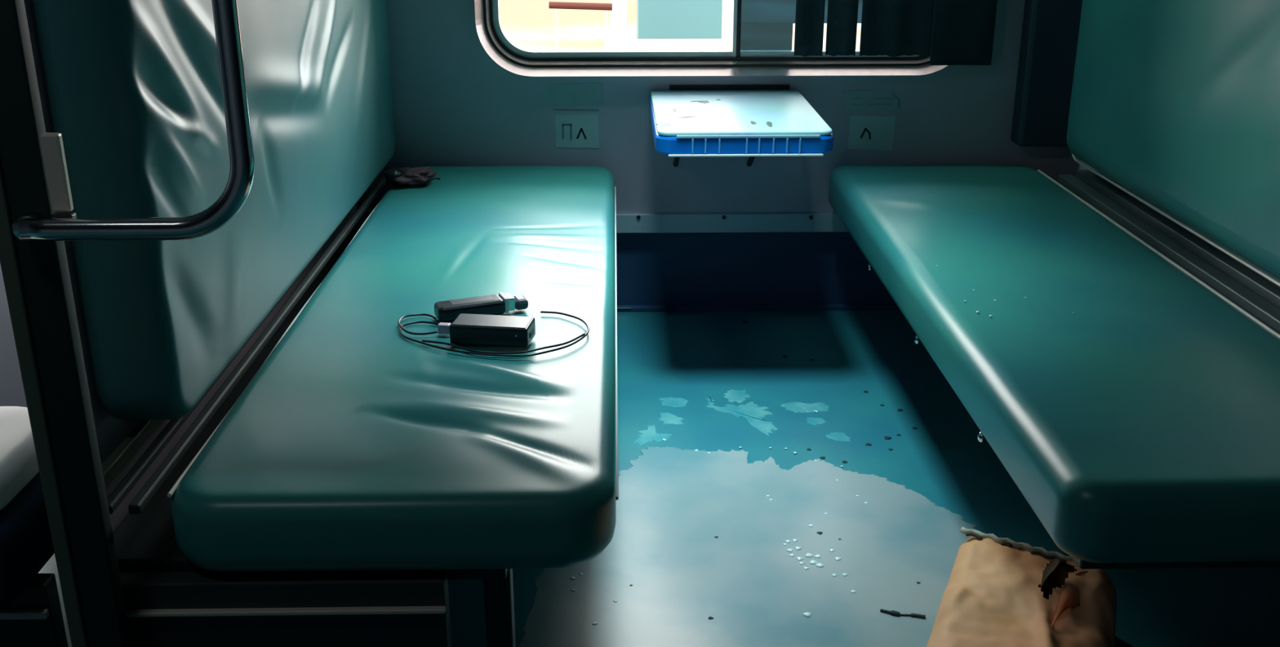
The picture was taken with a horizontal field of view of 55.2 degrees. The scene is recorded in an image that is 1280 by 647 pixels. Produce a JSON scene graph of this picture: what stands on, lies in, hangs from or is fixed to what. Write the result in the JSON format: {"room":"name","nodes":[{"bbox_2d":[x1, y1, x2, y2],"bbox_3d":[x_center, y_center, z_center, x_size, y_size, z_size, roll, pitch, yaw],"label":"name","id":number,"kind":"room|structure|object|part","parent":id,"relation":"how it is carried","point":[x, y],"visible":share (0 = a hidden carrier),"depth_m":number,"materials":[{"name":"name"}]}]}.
{"room":"train sleeper compartment","nodes":[
{"label":"train sleeper compartment","id":0,"kind":"room"},
{"bbox_2d":[23,0,359,533],"bbox_3d":[-0.834,-0.794,2.460,0.018,2.350,2.000,0,20,-1],"label":"wall","id":1,"kind":"structure","parent":0,"point":[111,431],"depth_m":1.88,"materials":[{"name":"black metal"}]},
{"bbox_2d":[31,0,395,420],"bbox_3d":[-0.751,-0.561,2.572,0.144,0.845,1.928,0,20,-1],"label":"seat backrest","id":2,"kind":"object","parent":1,"relation":"attached to","point":[134,90],"visible":0.96,"depth_m":1.86,"materials":[{"name":"teal leather"}]},
{"bbox_2d":[37,310,1279,646],"bbox_3d":[-0.424,0.815,1.549,5.600,0.050,4.970,0,20,-1],"label":"floor","id":3,"kind":"structure","parent":0,"point":[693,357],"depth_m":3.01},
{"bbox_2d":[0,263,68,646],"bbox_3d":[-1.201,0.127,2.671,0.698,0.476,2.180,0,20,-1],"label":"neighbour berth","id":4,"kind":"object","parent":3,"relation":"on","point":[31,615],"visible":0.09,"depth_m":1.72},
{"bbox_2d":[0,406,39,510],"bbox_3d":[-1.016,0.194,1.693,0.340,0.061,0.320,0,20,-1],"label":"sheet","id":5,"kind":"object","parent":4,"relation":"on","point":[19,465],"visible":0.59,"depth_m":1.70,"materials":[{"name":"white fabric"}]},
{"bbox_3d":[-1.181,0.513,1.777,0.698,0.320,0.035,0,20,-1],"label":"panel","id":6,"kind":"part","parent":4,"relation":"part of","materials":[{"name":"black metal"}]},
{"bbox_2d":[0,0,132,646],"bbox_3d":[-0.727,-0.401,1.378,0.101,2.350,0.043,0,20,-1],"label":"post","id":7,"kind":"object","parent":3,"relation":"on","point":[34,176],"visible":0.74,"depth_m":1.53,"materials":[{"name":"grey metal"}]},
{"bbox_3d":[-0.689,-0.178,1.447,0.022,0.094,0.013,0,20,-1],"label":"latch plate","id":8,"kind":"part","parent":7,"relation":"part of","materials":[{"name":"silver metal"}]},
{"bbox_2d":[12,0,254,240],"bbox_3d":[-0.595,-0.528,1.304,0.293,0.909,0.044,0,20,-1],"label":"grab rail","id":9,"kind":"object","parent":7,"relation":"attached to","point":[32,226],"visible":1,"depth_m":1.43,"materials":[{"name":"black metal"}]},
{"bbox_2d":[101,165,618,646],"bbox_3d":[-0.436,0.101,2.730,0.772,0.483,2.102,0,20,-1],"label":"left berth","id":10,"kind":"object","parent":3,"relation":"on","point":[331,491],"visible":0.94,"depth_m":1.85,"materials":[{"name":"teal leather"}]},
{"bbox_3d":[-0.788,-0.090,2.611,0.016,0.024,2.000,0,20,-1],"label":"frame rail","id":11,"kind":"part","parent":10,"relation":"part of","materials":[{"name":"grey metal"}]},
{"bbox_3d":[-0.750,-0.086,2.614,0.016,0.014,2.000,0,20,-1],"label":"frame rail","id":12,"kind":"part","parent":10,"relation":"part of","materials":[{"name":"black metal"}]},
{"bbox_3d":[-0.713,-0.086,2.614,0.016,0.014,2.000,0,20,-1],"label":"frame rail","id":13,"kind":"part","parent":10,"relation":"part of","materials":[{"name":"black metal"}]},
{"bbox_3d":[-0.539,0.509,1.789,0.526,0.320,0.035,0,20,-1],"label":"panel","id":14,"kind":"part","parent":10,"relation":"part of","materials":[{"name":"black metal"}]},
{"bbox_3d":[-0.511,0.008,2.727,0.592,0.040,2.040,0,20,-1],"label":"berth frame","id":15,"kind":"part","parent":10,"relation":"part of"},
{"bbox_2d":[384,166,439,186],"bbox_3d":[-0.633,-0.409,3.371,0.140,0.050,0.138,-12,23,-29],"label":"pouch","id":16,"kind":"object","parent":10,"relation":"on","point":[404,176],"visible":1,"depth_m":3.33,"materials":[{"name":"black fabric"}]},
{"bbox_2d":[434,292,528,322],"bbox_3d":[-0.304,-0.034,2.356,0.179,0.032,0.050,-8,22,-21],"label":"charger","id":17,"kind":"object","parent":10,"relation":"on","point":[493,304],"visible":1,"depth_m":2.34,"materials":[{"name":"black plastic"}]},
{"bbox_2d":[448,313,535,347],"bbox_3d":[-0.267,0.012,2.221,0.145,0.037,0.070,3,20,7],"label":"bank","id":18,"kind":"object","parent":10,"relation":"on","point":[466,329],"visible":1,"depth_m":2.19,"materials":[{"name":"black plastic"}]},
{"bbox_3d":[-0.267,-0.005,2.216,0.136,0.002,0.060,3,20,7],"label":"plate","id":19,"kind":"part","parent":18,"relation":"part of","materials":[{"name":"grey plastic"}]},
{"bbox_2d":[397,311,589,357],"bbox_3d":[-0.273,0.011,2.250,0.360,0.019,0.235,0,20,-1],"label":"charging cable","id":20,"kind":"object","parent":10,"relation":"on","point":[442,327],"visible":0.96,"depth_m":2.21,"materials":[{"name":"black plastic"},{"name":"polished steel"}]},
{"bbox_3d":[-0.413,0.000,2.295,0.081,0.009,0.117,0,20,-1],"label":"cord","id":21,"kind":"part","parent":20,"relation":"part of","materials":[{"name":"black plastic"}]},
{"bbox_3d":[-0.246,0.036,2.196,0.295,0.008,0.091,0,20,-1],"label":"cord","id":22,"kind":"part","parent":20,"relation":"part of","materials":[{"name":"black plastic"}]},
{"bbox_3d":[-0.212,0.497,1.879,0.040,0.320,0.040,0,20,-1],"label":"leg","id":23,"kind":"part","parent":10,"relation":"part of","materials":[{"name":"black metal"}]},
{"bbox_2d":[617,306,631,308],"bbox_3d":[-0.065,-0.049,3.805,0.075,0.006,0.006,0,20,-1],"label":"metal strip","id":24,"kind":"object","parent":3,"relation":"on","point":[617,307],"visible":0.56,"depth_m":3.80,"materials":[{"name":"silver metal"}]},
{"bbox_2d":[633,425,671,447],"bbox_3d":[0.017,0.271,2.966,0.106,0.002,0.092,-14,24,-34],"label":"puddle","id":25,"kind":"object","parent":3,"relation":"on","point":[650,435],"visible":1,"depth_m":2.96,"materials":[{"name":"liquid"}]},
{"bbox_2d":[657,412,684,424],"bbox_3d":[0.078,0.236,3.061,0.066,0.002,0.074,0,20,-1],"label":"puddle","id":26,"kind":"object","parent":3,"relation":"on","point":[668,418],"visible":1,"depth_m":3.05,"materials":[{"name":"liquid"}]},
{"bbox_2d":[658,397,688,407],"bbox_3d":[0.087,0.202,3.156,0.078,0.002,0.066,0,20,-1],"label":"puddle","id":27,"kind":"object","parent":3,"relation":"on","point":[671,402],"visible":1,"depth_m":3.15,"materials":[{"name":"liquid"}]},
{"bbox_2d":[724,389,751,403],"bbox_3d":[0.254,0.189,3.193,0.071,0.002,0.089,0,20,-1],"label":"puddle","id":28,"kind":"object","parent":3,"relation":"on","point":[732,396],"visible":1,"depth_m":3.19,"materials":[{"name":"liquid"}]},
{"bbox_2d":[705,396,777,436],"bbox_3d":[0.274,0.223,3.097,0.121,0.002,0.276,-15,25,-36],"label":"puddle","id":29,"kind":"object","parent":3,"relation":"on","point":[751,412],"visible":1,"depth_m":3.09,"materials":[{"name":"liquid"}]},
{"bbox_2d":[516,446,977,646],"bbox_3d":[0.247,0.463,2.437,0.940,0.002,1.013,0,20,-1],"label":"puddle","id":30,"kind":"object","parent":3,"relation":"on","point":[672,504],"visible":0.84,"depth_m":2.41,"materials":[{"name":"liquid"}]},
{"bbox_2d":[786,548,793,552],"bbox_3d":[0.300,0.454,2.456,0.013,0.004,0.013,7,21,19],"label":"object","id":31,"kind":"object","parent":30,"relation":"on","point":[790,550],"visible":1,"depth_m":2.45,"materials":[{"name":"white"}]},
{"bbox_2d":[795,556,803,560],"bbox_3d":[0.317,0.465,2.425,0.013,0.004,0.013,-6,21,-17],"label":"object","id":32,"kind":"object","parent":30,"relation":"on","point":[798,558],"visible":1,"depth_m":2.42,"materials":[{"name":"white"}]},
{"bbox_2d":[802,612,811,617],"bbox_3d":[0.305,0.532,2.241,0.016,0.005,0.015,8,21,20],"label":"water droplet","id":33,"kind":"object","parent":30,"relation":"on","point":[807,615],"visible":1,"depth_m":2.24,"materials":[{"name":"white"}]},
{"bbox_2d":[804,553,813,557],"bbox_3d":[0.338,0.461,2.437,0.016,0.005,0.015,7,21,19],"label":"water droplet","id":34,"kind":"object","parent":30,"relation":"on","point":[808,555],"visible":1,"depth_m":2.43,"materials":[{"name":"white"}]},
{"bbox_2d":[808,560,817,564],"bbox_3d":[0.342,0.469,2.412,0.017,0.005,0.015,0,20,-1],"label":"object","id":35,"kind":"object","parent":30,"relation":"on","point":[812,562],"visible":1,"depth_m":2.41,"materials":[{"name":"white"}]},
{"bbox_2d":[813,554,821,558],"bbox_3d":[0.352,0.462,2.433,0.013,0.004,0.013,-5,21,-13],"label":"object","id":36,"kind":"object","parent":30,"relation":"on","point":[817,556],"visible":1,"depth_m":2.43,"materials":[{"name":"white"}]},
{"bbox_2d":[815,563,823,567],"bbox_3d":[0.352,0.473,2.401,0.016,0.005,0.015,-6,21,-15],"label":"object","id":37,"kind":"object","parent":30,"relation":"on","point":[819,565],"visible":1,"depth_m":2.40,"materials":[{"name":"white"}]},
{"bbox_2d":[835,556,841,560],"bbox_3d":[0.393,0.465,2.425,0.014,0.004,0.013,0,20,-1],"label":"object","id":38,"kind":"object","parent":30,"relation":"on","point":[837,558],"visible":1,"depth_m":2.42,"materials":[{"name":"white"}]},
{"bbox_2d":[780,401,829,413],"bbox_3d":[0.422,0.213,3.127,0.125,0.002,0.072,0,20,-1],"label":"puddle","id":39,"kind":"object","parent":3,"relation":"on","point":[795,406],"visible":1,"depth_m":3.12,"materials":[{"name":"liquid"}]},
{"bbox_2d":[806,417,826,425],"bbox_3d":[0.438,0.242,3.045,0.051,0.002,0.048,0,20,-1],"label":"puddle","id":40,"kind":"object","parent":3,"relation":"on","point":[815,421],"visible":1,"depth_m":3.04,"materials":[{"name":"liquid"}]},
{"bbox_2d":[825,431,850,441],"bbox_3d":[0.478,0.273,2.961,0.060,0.002,0.053,0,20,-1],"label":"puddle","id":41,"kind":"object","parent":3,"relation":"on","point":[843,437],"visible":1,"depth_m":2.96,"materials":[{"name":"liquid"}]},
{"bbox_2d":[880,608,925,618],"bbox_3d":[0.480,0.532,2.239,0.081,0.011,0.013,5,21,14],"label":"twig","id":42,"kind":"object","parent":3,"relation":"on","point":[894,613],"visible":1,"depth_m":2.24,"materials":[{"name":"black"}]},
{"bbox_2d":[926,527,1116,646],"bbox_3d":[0.638,0.535,2.013,0.311,0.153,0.561,8,21,21],"label":"paper bag","id":43,"kind":"object","parent":3,"relation":"on","point":[998,592],"visible":0.98,"depth_m":2.08,"materials":[{"name":"brown paper"}]},
{"bbox_2d":[828,164,1279,568],"bbox_3d":[0.943,0.086,2.760,0.728,0.490,2.090,0,20,-1],"label":"right berth","id":44,"kind":"object","parent":3,"relation":"on","point":[1140,424],"visible":1,"depth_m":2.24,"materials":[{"name":"teal leather"}]},
{"bbox_3d":[1.231,-0.088,2.602,0.038,0.026,1.900,0,20,-1],"label":"frame rail","id":45,"kind":"part","parent":44,"relation":"part of","materials":[{"name":"grey"}]},
{"bbox_3d":[0.968,-0.004,2.760,0.678,0.040,2.030,0,20,-1],"label":"berth frame","id":46,"kind":"part","parent":44,"relation":"part of","materials":[{"name":"black metal"}]},
{"bbox_3d":[1.279,-0.095,2.601,0.033,0.040,1.900,0,20,-1],"label":"frame rail","id":47,"kind":"part","parent":44,"relation":"part of","materials":[{"name":"grey"}]},
{"bbox_2d":[359,0,1069,305],"bbox_3d":[-0.473,-1.151,3.440,5.600,2.350,0.070,0,20,-1],"label":"wall","id":48,"kind":"structure","parent":0,"point":[454,105],"depth_m":3.64,"materials":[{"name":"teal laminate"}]},
{"bbox_2d":[545,83,602,111],"bbox_3d":[-0.193,-0.662,3.585,0.168,0.080,0.002,0,20,-1],"label":"notice","id":49,"kind":"object","parent":48,"relation":"attached to","point":[557,95],"visible":1,"depth_m":3.58,"materials":[{"name":"blue plastic"}]},
{"bbox_2d":[555,114,599,148],"bbox_3d":[-0.186,-0.568,3.620,0.130,0.101,0.002,0,20,-1],"label":"wall label","id":50,"kind":"object","parent":48,"relation":"attached to","point":[576,131],"visible":1,"depth_m":3.62,"materials":[{"name":"plastic"}]},
{"bbox_2d":[474,0,947,76],"bbox_3d":[0.244,-1.118,3.433,1.421,0.824,0.105,0,20,-1],"label":"window","id":51,"kind":"structure","parent":48,"relation":"in","point":[762,29],"depth_m":3.56,"materials":[{"name":"white"}]},
{"bbox_3d":[0.244,-1.129,3.465,1.335,0.738,0.028,0,20,-1],"label":"sash","id":52,"kind":"part","parent":51,"relation":"part of","materials":[{"name":"white plastic"}]},
{"bbox_3d":[0.596,-1.129,3.472,0.610,0.723,0.004,0,20,-1],"label":"pane","id":53,"kind":"part","parent":51,"relation":"part of","materials":[{"name":"clear glass"}]},
{"bbox_2d":[793,0,997,65],"bbox_3d":[0.676,-1.145,3.360,0.785,0.862,0.023,0,20,-1],"label":"curtain","id":54,"kind":"object","parent":51,"relation":"hanging from","point":[948,32],"visible":1,"depth_m":3.47,"materials":[{"name":"fabric"}]},
{"bbox_3d":[0.480,-1.153,3.357,0.083,0.830,0.009,-2,20,-6],"label":"panel","id":55,"kind":"part","parent":54,"relation":"part of","materials":[{"name":"fabric"}]},
{"bbox_3d":[0.572,-1.153,3.357,0.086,0.830,0.009,1,20,3],"label":"panel","id":56,"kind":"part","parent":54,"relation":"part of","materials":[{"name":"fabric"}]},
{"bbox_3d":[0.730,-1.154,3.361,0.208,0.830,0.014,0,20,-1],"label":"panel","id":57,"kind":"part","parent":54,"relation":"part of","materials":[{"name":"fabric"}]},
{"bbox_3d":[0.917,-1.141,3.359,0.177,0.854,0.008,0,20,-1],"label":"panel","id":58,"kind":"part","parent":54,"relation":"part of","materials":[{"name":"fabric"}]},
{"bbox_2d":[616,213,848,233],"bbox_3d":[0.221,-0.307,3.727,2.132,0.058,0.036,0,20,-1],"label":"baseboard","id":59,"kind":"structure","parent":48,"relation":"attached to","point":[732,222],"depth_m":3.71,"materials":[{"name":"metal"}]},
{"bbox_2d":[648,84,833,167],"bbox_3d":[0.253,-0.474,3.318,0.440,0.241,0.651,0,20,-1],"label":"table","id":60,"kind":"object","parent":48,"relation":"attached to","point":[688,121],"visible":1,"depth_m":3.11,"materials":[{"name":"plastic"}]},
{"bbox_2d":[617,303,900,311],"bbox_3d":[0.221,-0.049,3.826,2.132,0.014,0.026,0,20,-1],"label":"trim","id":61,"kind":"structure","parent":48,"relation":"attached to","point":[704,308],"depth_m":3.82,"materials":[{"name":"black metal"}]},
{"bbox_2d":[841,89,900,111],"bbox_3d":[0.681,-0.656,3.606,0.177,0.064,0.002,0,20,-1],"label":"notice","id":62,"kind":"object","parent":48,"relation":"attached to","point":[861,100],"visible":1,"depth_m":3.61,"materials":[{"name":"blue"}]},
{"bbox_2d":[847,115,895,151],"bbox_3d":[0.688,-0.565,3.640,0.136,0.105,0.002,0,20,-1],"label":"wall label","id":63,"kind":"object","parent":48,"relation":"attached to","point":[865,132],"visible":1,"depth_m":3.64,"materials":[{"name":"plastic"}]},
{"bbox_2d":[1010,0,1082,146],"bbox_3d":[1.195,-1.379,3.307,0.184,1.810,0.089,0,20,-1],"label":"pillar","id":64,"kind":"structure","parent":48,"relation":"attached to","point":[1050,28],"depth_m":3.51,"materials":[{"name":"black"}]},
{"bbox_2d":[1066,150,1279,288],"bbox_3d":[1.324,-0.775,2.407,0.030,2.350,2.200,0,20,-1],"label":"wall","id":65,"kind":"structure","parent":0,"point":[1073,166],"depth_m":3.26,"materials":[{"name":"grey metal"}]},
{"bbox_2d":[1066,0,1279,286],"bbox_3d":[1.243,-0.537,2.460,0.131,0.816,1.843,0,20,-1],"label":"seat backrest","id":66,"kind":"object","parent":65,"relation":"attached to","point":[1176,103],"visible":1,"depth_m":2.62,"materials":[{"name":"teal leather"}]},
{"label":"outside","id":67,"kind":"structure","parent":0,"visible":0},
{"bbox_2d":[498,0,861,51],"bbox_3d":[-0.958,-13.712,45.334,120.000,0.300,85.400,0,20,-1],"label":"building","id":68,"kind":"structure","parent":67,"point":[528,24],"depth_m":21.90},
{"bbox_2d":[548,1,612,51],"bbox_3d":[-0.518,-2.122,10.925,0.552,1.455,0.060,0,20,-1],"label":"handrail","id":69,"kind":"object","parent":68,"relation":"on","point":[552,5],"visible":0.56,"depth_m":10.67,"materials":[{"name":"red metal"}]},
{"bbox_3d":[-0.518,-2.771,10.689,0.552,0.075,0.060,0,20,-1],"label":"rail","id":70,"kind":"part","parent":69,"relation":"part of","materials":[{"name":"pink metal"}]},
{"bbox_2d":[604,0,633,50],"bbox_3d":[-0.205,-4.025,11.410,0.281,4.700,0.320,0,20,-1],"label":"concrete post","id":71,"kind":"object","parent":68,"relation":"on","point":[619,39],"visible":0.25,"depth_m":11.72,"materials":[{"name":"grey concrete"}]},
{"bbox_2d":[633,0,728,50],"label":"window","id":72,"kind":"structure","parent":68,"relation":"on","point":[661,24],"depth_m":12.68,"materials":[{"name":"teal glass"}]}
]}

